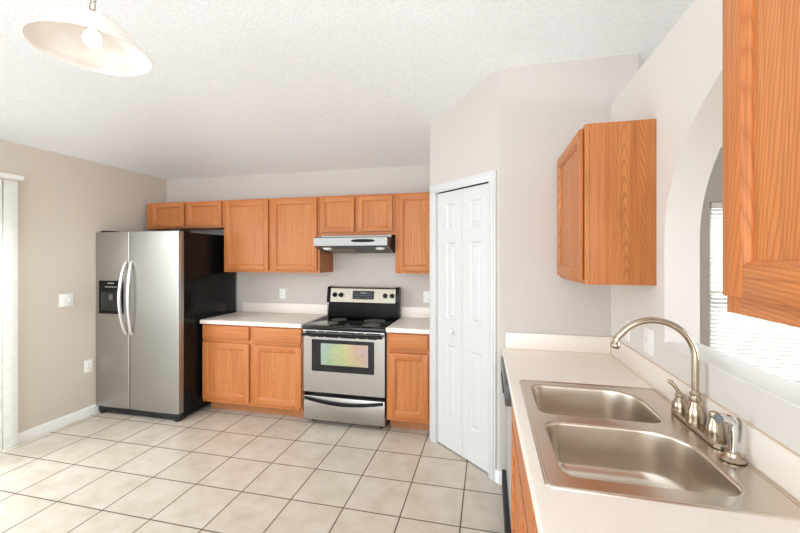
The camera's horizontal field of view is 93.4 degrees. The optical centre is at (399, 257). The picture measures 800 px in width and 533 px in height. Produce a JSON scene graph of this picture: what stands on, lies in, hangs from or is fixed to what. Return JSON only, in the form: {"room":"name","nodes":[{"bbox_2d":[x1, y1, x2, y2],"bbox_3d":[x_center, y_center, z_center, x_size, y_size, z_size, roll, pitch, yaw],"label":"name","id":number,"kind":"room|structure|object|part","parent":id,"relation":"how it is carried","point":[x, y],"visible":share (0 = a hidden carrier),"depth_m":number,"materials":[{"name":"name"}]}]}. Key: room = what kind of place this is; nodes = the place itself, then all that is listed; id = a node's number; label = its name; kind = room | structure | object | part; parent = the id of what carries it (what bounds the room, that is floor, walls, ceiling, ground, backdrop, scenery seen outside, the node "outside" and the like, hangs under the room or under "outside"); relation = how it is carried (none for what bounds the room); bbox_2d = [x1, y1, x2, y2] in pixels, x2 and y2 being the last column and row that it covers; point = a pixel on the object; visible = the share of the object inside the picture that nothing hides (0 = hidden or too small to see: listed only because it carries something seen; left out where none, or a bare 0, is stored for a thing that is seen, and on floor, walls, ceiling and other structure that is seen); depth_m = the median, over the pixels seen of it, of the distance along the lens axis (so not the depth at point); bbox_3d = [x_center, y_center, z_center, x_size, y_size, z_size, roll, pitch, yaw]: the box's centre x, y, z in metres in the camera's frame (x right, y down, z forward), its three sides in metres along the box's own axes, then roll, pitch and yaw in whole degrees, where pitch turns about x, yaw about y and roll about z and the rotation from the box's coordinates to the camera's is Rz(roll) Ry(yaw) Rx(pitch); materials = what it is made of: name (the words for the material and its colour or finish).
{"room":"kitchen","nodes":[
{"label":"kitchen","id":0,"kind":"room"},
{"bbox_2d":[0,139,166,448],"bbox_3d":[-3.446,0.292,2.026,0.140,2.455,5.370,0,0,13],"label":"wall","id":1,"kind":"structure","parent":0,"point":[64,200],"depth_m":3.39,"materials":[{"name":"beige paint"}]},
{"bbox_2d":[0,172,23,451],"bbox_3d":[-3.303,0.419,2.034,0.134,2.142,2.050,0,0,13],"label":"vertical blind","id":2,"kind":"object","parent":1,"relation":"attached to","point":[10,181],"visible":1,"depth_m":2.95,"materials":[{"name":"white plastic"}]},
{"bbox_2d":[18,404,99,443],"bbox_3d":[-2.961,1.477,3.754,0.014,0.086,1.545,0,0,13],"label":"baseboard","id":3,"kind":"structure","parent":1,"relation":"attached to","point":[31,433],"depth_m":3.35,"materials":[{"name":"white paint"}]},
{"bbox_2d":[59,293,73,306],"bbox_3d":[-3.037,0.385,3.435,0.012,0.115,0.120,0,0,13],"label":"light switch","id":4,"kind":"object","parent":1,"relation":"attached to","point":[64,299],"visible":1,"depth_m":3.43,"materials":[{"name":"white plastic"}]},
{"bbox_2d":[84,359,92,372],"bbox_3d":[-2.994,1.040,3.626,0.008,0.115,0.075,0,0,13],"label":"power outlet","id":5,"kind":"object","parent":1,"relation":"attached to","point":[88,364],"visible":1,"depth_m":3.62,"materials":[{"name":"white plastic"}]},
{"bbox_2d":[0,403,504,532],"bbox_3d":[0.490,1.570,0.332,8.598,0.100,6.870,0,0,13],"label":"floor","id":6,"kind":"structure","parent":0,"point":[211,470],"depth_m":2.58,"materials":[{"name":"beige tile"}]},
{"bbox_2d":[96,229,234,421],"bbox_3d":[-2.424,0.627,3.927,0.972,1.786,0.892,0,0,13],"label":"refrigerator","id":7,"kind":"object","parent":6,"relation":"on","point":[154,289],"visible":1,"depth_m":3.59,"materials":[{"name":"silver metal"}]},
{"bbox_3d":[-2.776,0.597,3.669,0.405,1.690,0.062,0,0,13],"label":"freezer door","id":8,"kind":"part","parent":7,"relation":"part of","materials":[{"name":"silver metal"}]},
{"bbox_3d":[-2.620,0.383,3.564,0.023,0.710,0.097,0,0,24],"label":"handle","id":9,"kind":"part","parent":7,"relation":"part of","materials":[{"name":"silver metal"}]},
{"bbox_3d":[-2.554,0.383,3.559,0.029,0.705,0.074,0,0,1],"label":"handle","id":10,"kind":"part","parent":7,"relation":"part of","materials":[{"name":"silver metal"}]},
{"bbox_3d":[-2.301,0.597,3.557,0.555,1.690,0.062,0,0,13],"label":"fridge door","id":11,"kind":"part","parent":7,"relation":"part of","materials":[{"name":"silver metal"}]},
{"bbox_2d":[202,324,304,416],"bbox_3d":[-1.358,1.083,3.867,1.077,0.874,0.592,0,0,13],"label":"base cabinet","id":12,"kind":"object","parent":6,"relation":"on","point":[260,369],"visible":0.87,"depth_m":3.59,"materials":[{"name":"brown wood"}]},
{"bbox_3d":[-1.688,0.723,3.650,0.515,0.130,0.019,0,0,13],"label":"drawer","id":13,"kind":"part","parent":12,"relation":"part of","materials":[{"name":"brown wood"}]},
{"bbox_3d":[-1.688,1.101,3.650,0.515,0.557,0.019,0,0,13],"label":"door","id":14,"kind":"part","parent":12,"relation":"part of","materials":[{"name":"brown wood"}]},
{"bbox_3d":[-1.686,1.101,3.656,0.397,0.439,0.004,0,0,13],"label":"panel","id":15,"kind":"part","parent":12,"relation":"part of","materials":[{"name":"brown wood"}]},
{"bbox_2d":[200,302,327,327],"bbox_3d":[-1.365,0.572,3.861,1.087,0.147,0.604,0,0,13],"label":"countertop","id":16,"kind":"structure","parent":12,"relation":"on","point":[286,315],"depth_m":3.96,"materials":[{"name":"beige laminate"}]},
{"bbox_3d":[-1.148,0.723,3.523,0.497,0.130,0.019,0,0,13],"label":"drawer","id":17,"kind":"part","parent":12,"relation":"part of","materials":[{"name":"brown wood"}]},
{"bbox_3d":[-1.148,1.101,3.523,0.497,0.557,0.019,0,0,13],"label":"door","id":18,"kind":"part","parent":12,"relation":"part of","materials":[{"name":"brown wood"}]},
{"bbox_3d":[-1.147,1.101,3.529,0.379,0.439,0.004,0,0,13],"label":"panel","id":19,"kind":"part","parent":12,"relation":"part of","materials":[{"name":"brown wood"}]},
{"bbox_2d":[302,286,400,427],"bbox_3d":[-0.450,0.909,3.612,0.792,1.222,0.613,0,0,13],"label":"stove","id":20,"kind":"object","parent":6,"relation":"on","point":[345,351],"visible":0.96,"depth_m":3.39,"materials":[{"name":"silver metal"}]},
{"bbox_3d":[-0.515,0.691,3.343,0.756,0.025,0.059,0,0,13],"label":"handle","id":21,"kind":"part","parent":20,"relation":"part of","materials":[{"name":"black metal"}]},
{"bbox_3d":[-0.513,1.292,3.354,0.750,0.060,0.046,0,0,13],"label":"handle","id":22,"kind":"part","parent":20,"relation":"part of","materials":[{"name":"metal"}]},
{"bbox_3d":[-0.505,0.938,3.385,0.772,0.565,0.050,0,0,13],"label":"oven door","id":23,"kind":"part","parent":20,"relation":"part of","materials":[{"name":"silver metal"}]},
{"bbox_3d":[-0.504,1.367,3.390,0.772,0.217,0.040,0,0,13],"label":"drawer","id":24,"kind":"part","parent":20,"relation":"part of","materials":[{"name":"silver metal"}]},
{"bbox_2d":[303,317,396,332],"bbox_3d":[-0.454,0.634,3.605,0.788,0.034,0.498,0,0,13],"label":"cooktop","id":25,"kind":"object","parent":20,"relation":"in","point":[326,324],"depth_m":3.46,"materials":[{"name":"black glass"}]},
{"bbox_3d":[-0.375,0.380,3.862,0.694,0.154,0.085,0,0,13],"label":"control panel","id":26,"kind":"part","parent":20,"relation":"part of","materials":[{"name":"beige metal"}]},
{"bbox_2d":[387,332,429,429],"bbox_3d":[0.134,1.083,3.517,0.384,0.874,0.592,0,0,13],"label":"base cabinet","id":27,"kind":"object","parent":6,"relation":"on","point":[408,354],"visible":0.86,"depth_m":3.24,"materials":[{"name":"brown wood"}]},
{"bbox_2d":[386,307,429,333],"bbox_3d":[0.132,0.572,3.510,0.384,0.147,0.604,0,0,13],"label":"countertop","id":28,"kind":"structure","parent":27,"relation":"on","point":[414,320],"depth_m":3.53,"materials":[{"name":"beige laminate"}]},
{"bbox_3d":[0.071,0.723,3.237,0.344,0.130,0.019,0,0,13],"label":"drawer","id":29,"kind":"part","parent":27,"relation":"part of","materials":[{"name":"brown wood"}]},
{"bbox_3d":[0.071,1.101,3.237,0.344,0.557,0.019,0,0,13],"label":"door","id":30,"kind":"part","parent":27,"relation":"part of","materials":[{"name":"brown wood"}]},
{"bbox_3d":[0.072,1.101,3.243,0.226,0.439,0.004,0,0,13],"label":"panel","id":31,"kind":"part","parent":27,"relation":"part of","materials":[{"name":"brown wood"}]},
{"bbox_2d":[501,356,511,532],"bbox_3d":[0.917,1.085,2.151,0.649,0.866,0.598,0,0,13],"label":"dishwasher","id":32,"kind":"object","parent":6,"relation":"on","point":[506,474],"visible":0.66,"depth_m":2.11,"materials":[{"name":"black plastic"}]},
{"bbox_3d":[0.636,0.709,2.217,0.060,0.110,0.594,0,0,13],"label":"control panel","id":33,"kind":"part","parent":32,"relation":"part of","materials":[{"name":"grey plastic"}]},
{"bbox_3d":[0.638,1.463,2.217,0.056,0.110,0.590,0,0,13],"label":"toe panel","id":34,"kind":"part","parent":32,"relation":"part of","materials":[{"name":"black plastic"}]},
{"bbox_3d":[0.650,1.085,2.214,0.030,0.634,0.594,0,0,13],"label":"door","id":35,"kind":"part","parent":32,"relation":"part of","materials":[{"name":"silver metal"}]},
{"bbox_2d":[511,399,534,532],"bbox_3d":[0.768,1.084,1.375,0.644,0.872,0.968,0,0,13],"label":"base cabinet","id":36,"kind":"object","parent":6,"relation":"on","point":[522,512],"visible":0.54,"depth_m":1.46,"materials":[{"name":"brown wood"}]},
{"bbox_3d":[0.517,0.723,1.676,0.019,0.130,0.450,0,0,13],"label":"false drawer","id":37,"kind":"part","parent":36,"relation":"part of","materials":[{"name":"brown wood"}]},
{"bbox_3d":[0.517,1.101,1.676,0.019,0.557,0.450,0,0,13],"label":"door","id":38,"kind":"part","parent":36,"relation":"part of","materials":[{"name":"brown wood"}]},
{"bbox_3d":[0.523,1.101,1.675,0.004,0.439,0.332,0,0,13],"label":"panel","id":39,"kind":"part","parent":36,"relation":"part of","materials":[{"name":"brown wood"}]},
{"bbox_3d":[0.408,1.101,1.209,0.019,0.557,0.450,0,0,13],"label":"door","id":40,"kind":"part","parent":36,"relation":"part of","materials":[{"name":"brown wood"}]},
{"bbox_3d":[0.408,0.723,1.209,0.019,0.130,0.450,0,0,13],"label":"false drawer","id":41,"kind":"part","parent":36,"relation":"part of","materials":[{"name":"brown wood"}]},
{"bbox_2d":[502,332,799,532],"bbox_3d":[0.660,0.568,0.964,0.664,0.155,3.079,0,0,13],"label":"countertop","id":42,"kind":"structure","parent":36,"relation":"on","point":[582,359],"depth_m":1.06,"materials":[{"name":"beige laminate"}]},
{"bbox_2d":[519,379,799,520],"bbox_3d":[0.777,0.692,1.363,0.598,0.184,0.900,0,0,13],"label":"sink","id":43,"kind":"object","parent":42,"relation":"in","point":[608,440],"visible":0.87,"depth_m":1.31,"materials":[{"name":"metal"}]},
{"bbox_2d":[530,384,663,422],"bbox_3d":[0.795,0.693,1.583,0.452,0.181,0.356,0,0,13],"label":"basin","id":44,"kind":"object","parent":43,"relation":"in","point":[558,400],"depth_m":1.72,"materials":[{"name":"silver metal"}]},
{"bbox_2d":[544,421,744,496],"bbox_3d":[0.709,0.693,1.171,0.457,0.181,0.372,0,0,13],"label":"basin","id":45,"kind":"object","parent":43,"relation":"in","point":[667,460],"depth_m":1.30,"materials":[{"name":"silver metal"}]},
{"bbox_2d":[713,414,746,464],"bbox_3d":[0.980,0.532,1.124,0.084,0.136,0.064,0,0,13],"label":"sprayer","id":46,"kind":"object","parent":43,"relation":"on","point":[734,431],"visible":1,"depth_m":1.11,"materials":[{"name":"silver metal"}]},
{"bbox_2d":[610,317,727,449],"bbox_3d":[0.933,0.409,1.355,0.296,0.381,0.315,0,0,13],"label":"faucet","id":47,"kind":"object","parent":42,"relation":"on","point":[692,414],"visible":0.94,"depth_m":1.34,"materials":[{"name":"silver metal"}]},
{"bbox_3d":[0.936,0.344,1.386,0.271,0.251,0.026,0,0,19],"label":"spout","id":48,"kind":"part","parent":47,"relation":"part of","materials":[{"name":"silver metal"}]},
{"bbox_3d":[1.062,0.500,1.458,0.047,0.055,0.016,0,0,31],"label":"lever","id":49,"kind":"part","parent":47,"relation":"part of","materials":[{"name":"silver metal"}]},
{"bbox_3d":[1.077,0.553,1.449,0.057,0.070,0.057,0,0,13],"label":"handle","id":50,"kind":"part","parent":47,"relation":"part of","materials":[{"name":"silver metal"}]},
{"bbox_3d":[1.052,0.530,1.343,0.058,0.115,0.058,0,0,13],"label":"spout","id":51,"kind":"part","parent":47,"relation":"part of","materials":[{"name":"silver metal"}]},
{"bbox_3d":[1.048,0.593,1.328,0.050,0.014,0.315,0,0,13],"label":"plate","id":52,"kind":"part","parent":47,"relation":"part of","materials":[{"name":"silver metal"}]},
{"bbox_3d":[1.025,0.544,1.228,0.052,0.088,0.051,0,0,13],"label":"handle","id":53,"kind":"part","parent":47,"relation":"part of","materials":[{"name":"silver metal"}]},
{"bbox_2d":[534,520,537,532],"bbox_3d":[0.587,1.084,0.605,0.644,0.872,0.606,0,0,13],"label":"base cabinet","id":54,"kind":"object","parent":6,"relation":"on","point":[535,525],"visible":0.11,"depth_m":0.93,"materials":[{"name":"brown wood"}]},
{"bbox_2d":[0,0,721,179],"bbox_3d":[0.672,-1.427,0.998,8.348,0.985,5.250,0,0,13],"label":"ceiling","id":55,"kind":"structure","parent":0,"point":[232,87],"depth_m":2.63,"materials":[{"name":"white paint"}]},
{"bbox_2d":[21,0,152,75],"bbox_3d":[-1.220,-1.213,1.496,0.401,0.793,0.401,0,0,13],"label":"pendant lamp","id":56,"kind":"object","parent":55,"relation":"hanging from","point":[83,38],"visible":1,"depth_m":1.52,"materials":[{"name":"white glass"}]},
{"bbox_3d":[-1.220,-0.873,1.496,0.062,0.072,0.062,0,0,13],"label":"bulb","id":57,"kind":"part","parent":56,"relation":"part of","materials":[{"name":"white glass"}]},
{"bbox_3d":[-1.220,-1.263,1.496,0.025,0.582,0.025,0,0,-32],"label":"chain","id":58,"kind":"part","parent":56,"relation":"part of","materials":[{"name":"silver metal"}]},
{"bbox_2d":[167,148,721,346],"bbox_3d":[1.286,0.292,3.612,8.348,2.455,0.120,0,0,13],"label":"wall","id":59,"kind":"structure","parent":0,"point":[349,269],"depth_m":4.00,"materials":[{"name":"beige paint"}]},
{"bbox_2d":[147,200,223,230],"bbox_3d":[-2.288,-0.460,4.209,0.986,0.284,0.352,0,0,13],"label":"upper cabinet","id":60,"kind":"object","parent":59,"relation":"attached to","point":[196,215],"visible":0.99,"depth_m":4.05,"materials":[{"name":"brown wood"}]},
{"bbox_3d":[-2.515,-0.462,4.091,0.415,0.253,0.019,0,0,13],"label":"door","id":61,"kind":"part","parent":60,"relation":"part of","materials":[{"name":"brown wood"}]},
{"bbox_3d":[-2.513,-0.462,4.097,0.331,0.169,0.004,0,0,13],"label":"panel","id":62,"kind":"part","parent":60,"relation":"part of","materials":[{"name":"brown wood"}]},
{"bbox_3d":[-2.066,-0.462,3.985,0.415,0.253,0.019,0,0,13],"label":"door","id":63,"kind":"part","parent":60,"relation":"part of","materials":[{"name":"brown wood"}]},
{"bbox_3d":[-2.065,-0.462,3.991,0.331,0.169,0.004,0,0,13],"label":"panel","id":64,"kind":"part","parent":60,"relation":"part of","materials":[{"name":"brown wood"}]},
{"bbox_2d":[249,278,254,287],"bbox_3d":[-1.668,0.282,4.237,0.075,0.115,0.012,0,0,13],"label":"wall jack","id":65,"kind":"object","parent":59,"relation":"attached to","point":[251,280],"visible":1,"depth_m":4.24,"materials":[{"name":"beige paint"}]},
{"bbox_2d":[224,196,332,272],"bbox_3d":[-1.279,-0.227,3.972,1.083,0.750,0.352,0,0,13],"label":"upper cabinet","id":66,"kind":"object","parent":59,"relation":"attached to","point":[271,234],"visible":0.99,"depth_m":3.81,"materials":[{"name":"brown wood"}]},
{"bbox_3d":[-1.575,-0.231,3.870,0.499,0.715,0.019,0,0,13],"label":"door","id":67,"kind":"part","parent":66,"relation":"part of","materials":[{"name":"brown wood"}]},
{"bbox_3d":[-1.573,-0.231,3.876,0.393,0.609,0.004,0,0,13],"label":"panel","id":68,"kind":"part","parent":66,"relation":"part of","materials":[{"name":"brown wood"}]},
{"bbox_3d":[-1.049,-0.231,3.747,0.488,0.715,0.019,0,0,13],"label":"door","id":69,"kind":"part","parent":66,"relation":"part of","materials":[{"name":"brown wood"}]},
{"bbox_3d":[-1.048,-0.231,3.753,0.382,0.609,0.004,0,0,13],"label":"panel","id":70,"kind":"part","parent":66,"relation":"part of","materials":[{"name":"brown wood"}]},
{"bbox_2d":[279,288,285,298],"bbox_3d":[-1.293,0.396,4.151,0.075,0.115,0.008,0,0,13],"label":"power outlet","id":71,"kind":"object","parent":59,"relation":"attached to","point":[282,292],"visible":1,"depth_m":4.15,"materials":[{"name":"white plastic"}]},
{"bbox_2d":[242,302,327,314],"bbox_3d":[-1.271,0.552,4.139,1.032,0.108,0.020,0,0,13],"label":"backsplash","id":72,"kind":"structure","parent":59,"relation":"attached to","point":[296,308],"depth_m":4.12,"materials":[{"name":"beige laminate"}]},
{"bbox_2d":[320,193,394,235],"bbox_3d":[-0.380,-0.408,3.760,0.760,0.387,0.352,0,0,13],"label":"upper cabinet","id":73,"kind":"object","parent":59,"relation":"attached to","point":[370,214],"visible":0.98,"depth_m":3.60,"materials":[{"name":"brown wood"}]},
{"bbox_3d":[-0.602,-0.416,3.642,0.340,0.336,0.019,0,0,13],"label":"door","id":74,"kind":"part","parent":73,"relation":"part of","materials":[{"name":"brown wood"}]},
{"bbox_3d":[-0.601,-0.416,3.648,0.256,0.252,0.004,0,0,13],"label":"panel","id":75,"kind":"part","parent":73,"relation":"part of","materials":[{"name":"brown wood"}]},
{"bbox_2d":[314,235,394,252],"bbox_3d":[-0.408,-0.129,3.693,0.713,0.170,0.492,0,0,13],"label":"range hood","id":76,"kind":"object","parent":73,"relation":"attached to","point":[353,243],"visible":1,"depth_m":3.50,"materials":[{"name":"metal"}]},
{"bbox_3d":[-0.431,-0.072,3.594,0.673,0.052,0.180,0,0,13],"label":"underside plate","id":77,"kind":"part","parent":76,"relation":"part of","materials":[{"name":"grey metal"}]},
{"bbox_3d":[-0.230,-0.416,3.554,0.332,0.336,0.019,0,0,13],"label":"door","id":78,"kind":"part","parent":73,"relation":"part of","materials":[{"name":"brown wood"}]},
{"bbox_3d":[-0.228,-0.416,3.560,0.248,0.252,0.004,0,0,13],"label":"panel","id":79,"kind":"part","parent":73,"relation":"part of","materials":[{"name":"brown wood"}]},
{"bbox_2d":[395,192,429,273],"bbox_3d":[0.170,-0.228,3.631,0.366,0.748,0.352,0,0,13],"label":"upper cabinet","id":80,"kind":"object","parent":59,"relation":"attached to","point":[412,210],"visible":0.76,"depth_m":3.48,"materials":[{"name":"brown wood"}]},
{"bbox_3d":[0.138,-0.231,3.474,0.214,0.605,0.004,0,0,13],"label":"panel","id":81,"kind":"part","parent":80,"relation":"part of","materials":[{"name":"brown wood"}]},
{"bbox_2d":[401,307,429,317],"bbox_3d":[0.199,0.552,3.794,0.384,0.108,0.020,0,0,13],"label":"backsplash","id":82,"kind":"structure","parent":59,"relation":"attached to","point":[406,312],"depth_m":3.79,"materials":[{"name":"beige laminate"}]},
{"bbox_2d":[423,291,429,302],"bbox_3d":[0.272,0.394,3.784,0.075,0.115,0.008,0,0,13],"label":"power outlet","id":83,"kind":"object","parent":59,"relation":"attached to","point":[426,294],"visible":0.87,"depth_m":3.78,"materials":[{"name":"white plastic"}]},
{"bbox_2d":[710,210,799,382],"bbox_3d":[3.348,0.302,3.102,1.500,1.565,0.130,0,0,13],"label":"window","id":84,"kind":"structure","parent":59,"relation":"in","point":[710,210],"depth_m":3.27,"materials":[{"name":"white plastic"}]},
{"bbox_2d":[710,202,799,383],"bbox_3d":[3.340,0.285,3.079,1.385,1.520,0.046,0,0,13],"label":"horizontal blind","id":85,"kind":"object","parent":84,"relation":"attached to","point":[712,204],"visible":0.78,"depth_m":3.17,"materials":[{"name":"white plastic"}]},
{"bbox_2d":[430,53,637,470],"bbox_3d":[0.939,0.122,3.056,1.390,2.797,1.120,0,0,13],"label":"wall","id":86,"kind":"structure","parent":0,"point":[518,122],"depth_m":2.50,"materials":[{"name":"beige paint"}]},
{"bbox_2d":[438,182,487,471],"bbox_3d":[0.471,0.484,2.862,0.076,2.047,0.580,0,0,-34],"label":"door","id":87,"kind":"structure","parent":86,"relation":"in","point":[462,212],"depth_m":2.86,"materials":[{"name":"white paint"}]},
{"bbox_2d":[430,170,496,480],"bbox_3d":[0.487,0.461,2.880,0.109,2.118,0.716,0,0,-34],"label":"trim","id":88,"kind":"structure","parent":86,"relation":"attached to","point":[490,177],"depth_m":2.61,"materials":[{"name":"white paint"}]},
{"bbox_2d":[495,469,501,484],"bbox_3d":[0.676,1.477,2.538,0.071,0.086,0.028,0,0,29],"label":"baseboard","id":89,"kind":"structure","parent":86,"relation":"attached to","point":[498,473],"depth_m":2.53,"materials":[{"name":"white paint"}]},
{"bbox_2d":[611,0,799,454],"bbox_3d":[0.932,0.275,0.372,0.135,2.490,4.150,0,0,13],"label":"wall","id":90,"kind":"structure","parent":0,"point":[679,85],"depth_m":1.60,"materials":[{"name":"beige paint"}]},
{"bbox_2d":[557,119,655,284],"bbox_3d":[1.102,-0.258,2.100,0.325,0.771,0.664,0,0,13],"label":"upper cabinet","id":91,"kind":"object","parent":90,"relation":"attached to","point":[606,175],"visible":1,"depth_m":1.79,"materials":[{"name":"brown wood"}]},
{"bbox_3d":[0.958,-0.259,2.130,0.004,0.619,0.493,0,0,13],"label":"panel","id":92,"kind":"part","parent":91,"relation":"part of","materials":[{"name":"brown wood"}]},
{"bbox_3d":[0.952,-0.259,2.131,0.019,0.737,0.611,0,0,13],"label":"door","id":93,"kind":"part","parent":91,"relation":"part of","materials":[{"name":"brown wood"}]},
{"bbox_3d":[0.974,-0.258,2.130,0.019,0.771,0.664,0,0,13],"label":"frame","id":94,"kind":"part","parent":91,"relation":"part of","materials":[{"name":"brown wood"}]},
{"bbox_2d":[625,319,630,341],"bbox_3d":[1.262,0.402,2.092,0.008,0.115,0.075,0,0,13],"label":"power outlet","id":95,"kind":"object","parent":90,"relation":"attached to","point":[628,335],"visible":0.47,"depth_m":2.07,"materials":[{"name":"white plastic"}]},
{"bbox_2d":[643,326,653,356],"bbox_3d":[1.196,0.402,1.820,0.012,0.125,0.120,0,0,13],"label":"light switch","id":96,"kind":"object","parent":90,"relation":"attached to","point":[648,334],"visible":1,"depth_m":1.81,"materials":[{"name":"white plastic"}]},
{"bbox_2d":[664,342,799,407],"bbox_3d":[1.019,0.373,0.737,0.141,0.004,1.866,0,0,13],"label":"trim","id":97,"kind":"structure","parent":90,"relation":"attached to","point":[785,389],"depth_m":1.21,"materials":[{"name":"white plastic"}]},
{"bbox_2d":[722,0,799,327],"bbox_3d":[0.698,-0.276,0.344,0.308,0.769,0.800,0,0,13],"label":"upper cabinet","id":98,"kind":"object","parent":90,"relation":"attached to","point":[761,38],"visible":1,"depth_m":0.65,"materials":[{"name":"brown wood"}]},
{"bbox_3d":[0.581,-0.276,0.375,0.019,0.769,0.795,0,0,13],"label":"frame","id":99,"kind":"part","parent":98,"relation":"part of","materials":[{"name":"brown wood"}]},
{"bbox_3d":[0.606,-0.285,0.554,0.005,0.593,0.255,0,0,13],"label":"panel","id":100,"kind":"part","parent":98,"relation":"part of","materials":[{"name":"brown wood"}]},
{"label":"outside","id":101,"kind":"structure","parent":0,"visible":0},
{"bbox_2d":[712,316,799,378],"bbox_3d":[1.806,1.620,7.691,18.000,0.100,7.700,0,0,13],"label":"ground","id":102,"kind":"structure","parent":101,"point":[712,316],"depth_m":7.16,"materials":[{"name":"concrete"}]}
]}

